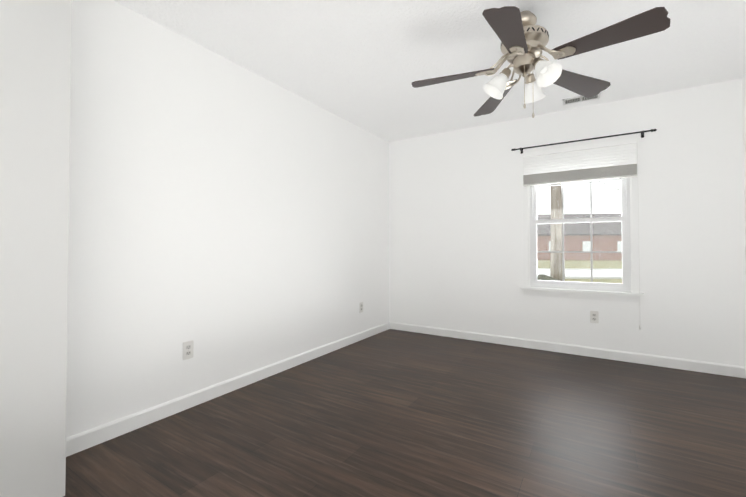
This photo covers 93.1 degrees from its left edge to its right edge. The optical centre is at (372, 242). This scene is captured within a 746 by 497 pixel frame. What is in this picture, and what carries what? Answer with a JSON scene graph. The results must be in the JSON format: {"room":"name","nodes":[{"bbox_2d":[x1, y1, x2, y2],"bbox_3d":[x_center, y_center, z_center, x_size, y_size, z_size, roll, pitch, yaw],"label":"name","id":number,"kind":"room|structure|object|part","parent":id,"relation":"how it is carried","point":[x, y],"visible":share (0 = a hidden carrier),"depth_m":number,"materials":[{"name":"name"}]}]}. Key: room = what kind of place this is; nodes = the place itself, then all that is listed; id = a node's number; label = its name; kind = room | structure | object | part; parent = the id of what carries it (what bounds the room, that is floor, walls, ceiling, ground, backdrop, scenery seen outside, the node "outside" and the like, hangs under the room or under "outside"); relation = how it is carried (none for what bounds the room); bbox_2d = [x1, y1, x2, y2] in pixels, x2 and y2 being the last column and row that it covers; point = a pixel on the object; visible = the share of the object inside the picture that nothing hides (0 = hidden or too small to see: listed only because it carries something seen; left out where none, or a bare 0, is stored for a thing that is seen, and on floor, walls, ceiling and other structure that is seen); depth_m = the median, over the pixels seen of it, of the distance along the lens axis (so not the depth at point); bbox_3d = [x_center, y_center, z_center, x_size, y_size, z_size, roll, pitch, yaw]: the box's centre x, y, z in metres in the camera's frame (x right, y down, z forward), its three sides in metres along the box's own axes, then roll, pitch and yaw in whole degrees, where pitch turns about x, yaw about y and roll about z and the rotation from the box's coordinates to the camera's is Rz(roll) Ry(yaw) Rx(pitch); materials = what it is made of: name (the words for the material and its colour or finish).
{"room":"empty bedroom","nodes":[
{"label":"empty bedroom","id":0,"kind":"room"},
{"bbox_2d":[0,0,71,496],"bbox_3d":[-1.600,-0.149,1.139,0.090,2.440,0.958,-1,-1,32],"label":"wall","id":1,"kind":"structure","parent":0,"point":[35,72],"depth_m":1.43,"materials":[{"name":"white paint"}]},
{"bbox_2d":[66,0,388,437],"bbox_3d":[-1.017,-0.123,2.804,0.150,2.440,4.700,-1,-1,32],"label":"wall","id":2,"kind":"structure","parent":0,"point":[229,218],"depth_m":2.38,"materials":[{"name":"paint"}]},
{"bbox_2d":[183,340,193,359],"bbox_3d":[-1.215,0.710,2.325,0.008,0.115,0.070,-1,-1,32],"label":"electrical outlet","id":3,"kind":"object","parent":2,"relation":"attached to","point":[188,346],"visible":1,"depth_m":2.32,"materials":[{"name":"white plastic"}]},
{"bbox_2d":[66,322,389,456],"bbox_3d":[-0.948,1.052,2.743,0.012,0.090,4.400,-1,-1,32],"label":"baseboard","id":4,"kind":"structure","parent":2,"relation":"attached to","point":[82,441],"depth_m":2.35,"materials":[{"name":"white wood"}]},
{"bbox_2d":[359,302,362,312],"bbox_3d":[-0.132,0.748,4.054,0.008,0.115,0.070,-1,-1,32],"label":"electrical outlet","id":5,"kind":"object","parent":2,"relation":"attached to","point":[360,307],"visible":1,"depth_m":4.04,"materials":[{"name":"white plastic"}]},
{"bbox_2d":[63,329,745,496],"bbox_3d":[0.450,1.133,1.866,3.610,0.100,4.700,-1,-1,32],"label":"floor","id":6,"kind":"structure","parent":0,"point":[393,413],"depth_m":2.00,"materials":[{"name":"brown wood"}]},
{"bbox_2d":[114,0,745,141],"bbox_3d":[0.450,-1.407,1.907,3.610,0.100,4.700,-1,-1,32],"label":"ceiling","id":7,"kind":"structure","parent":0,"point":[364,64],"depth_m":2.47,"materials":[{"name":"paint"}]},
{"bbox_2d":[412,6,669,117],"bbox_3d":[0.874,-1.034,2.062,1.300,0.640,1.246,-1,-1,32],"label":"ceiling fan","id":8,"kind":"object","parent":7,"relation":"hanging from","point":[523,38],"visible":1,"depth_m":1.98,"materials":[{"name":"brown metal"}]},
{"bbox_2d":[562,93,599,104],"bbox_3d":[1.935,-1.331,3.288,0.300,0.009,0.136,-1,-1,32],"label":"ceiling vent","id":9,"kind":"object","parent":7,"relation":"in","point":[574,100],"visible":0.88,"depth_m":3.30,"materials":[{"name":"white metal"}]},
{"bbox_2d":[389,78,745,366],"bbox_3d":[1.657,-0.106,3.814,3.310,2.440,0.150,-1,-1,32],"label":"wall","id":10,"kind":"structure","parent":0,"point":[455,229],"depth_m":3.42,"materials":[{"name":"paint"}]},
{"bbox_2d":[390,322,745,377],"bbox_3d":[1.614,1.067,3.727,3.310,0.090,0.012,-1,-1,32],"label":"baseboard","id":11,"kind":"structure","parent":10,"relation":"attached to","point":[700,366],"depth_m":3.42,"materials":[{"name":"white wood"}]},
{"bbox_2d":[520,139,643,329],"bbox_3d":[2.014,-0.074,3.492,1.045,1.736,0.162,-1,-1,32],"label":"window","id":12,"kind":"structure","parent":10,"relation":"in","point":[634,295],"depth_m":3.44,"materials":[{"name":"white"}]},
{"bbox_3d":[2.045,-0.210,3.546,0.733,1.210,0.042,-1,-1,32],"label":"glass","id":13,"kind":"part","parent":12,"relation":"part of","materials":[{"name":"clear glass"}]},
{"bbox_2d":[523,138,636,185],"bbox_3d":[1.992,-0.766,3.470,0.965,0.341,0.052,-1,-1,32],"label":"window blinds","id":14,"kind":"object","parent":12,"relation":"attached to","point":[606,160],"visible":0.98,"depth_m":3.43,"materials":[{"name":"white fabric"}]},
{"bbox_2d":[530,177,630,291],"bbox_3d":[2.046,-0.205,3.547,0.861,1.348,0.083,-1,-1,32],"label":"window unit","id":15,"kind":"structure","parent":12,"relation":"in","point":[625,285],"depth_m":3.48,"materials":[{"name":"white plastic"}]},
{"bbox_3d":[2.401,-0.056,3.190,0.020,1.691,0.061,-1,-1,32],"label":"cord","id":16,"kind":"part","parent":12,"relation":"part of","materials":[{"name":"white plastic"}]},
{"bbox_2d":[511,129,656,153],"bbox_3d":[2.006,-0.980,3.472,1.220,0.055,0.082,-1,-1,32],"label":"curtain rod","id":17,"kind":"object","parent":10,"relation":"attached to","point":[641,132],"visible":0.98,"depth_m":3.39,"materials":[{"name":"black metal"}]},
{"bbox_2d":[590,311,598,322],"bbox_3d":[2.134,0.722,3.409,0.070,0.115,0.008,-1,-1,32],"label":"outlet","id":18,"kind":"object","parent":10,"relation":"attached to","point":[594,316],"visible":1,"depth_m":3.41,"materials":[{"name":"white plastic"}]},
{"bbox_2d":[742,74,745,274],"bbox_3d":[1.916,-0.152,0.968,0.150,2.440,4.700,-1,-1,32],"label":"wall","id":19,"kind":"structure","parent":0,"point":[744,111],"depth_m":2.86,"materials":[{"name":"paint"}]},
{"label":"outside","id":20,"kind":"structure","parent":0,"visible":0},
{"bbox_2d":[537,260,621,283],"bbox_3d":[28.419,2.395,49.626,140.000,0.200,105.930,-1,-1,32],"label":"lawn","id":21,"kind":"structure","parent":20,"point":[546,263],"depth_m":30.02,"materials":[{"name":"green plant"}]},
{"bbox_2d":[537,274,560,280],"bbox_3d":[2.089,1.027,5.118,1.840,1.198,1.460,-1,-1,32],"label":"bush","id":22,"kind":"object","parent":21,"relation":"on","point":[545,278],"depth_m":4.64,"materials":[{"name":"green plant"}]},
{"bbox_2d":[550,183,564,280],"bbox_3d":[7.856,-4.668,11.227,11.838,12.701,10.674,-1,-1,32],"label":"tree","id":23,"kind":"object","parent":21,"relation":"on","point":[555,259],"depth_m":13.06,"materials":[{"name":"brown wood"}]},
{"bbox_2d":[537,268,621,278],"bbox_3d":[7.366,1.786,20.840,140.000,0.100,6.900,0,-1,4],"label":"street","id":24,"kind":"structure","parent":21,"relation":"on","point":[571,274],"depth_m":20.26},
{"bbox_2d":[537,213,621,259],"bbox_3d":[26.408,-0.759,47.198,13.800,6.030,9.800,0,-1,7],"label":"brick house","id":25,"kind":"structure","parent":21,"relation":"on","point":[584,237],"depth_m":42.94,"materials":[{"name":"red brick"}]}
]}

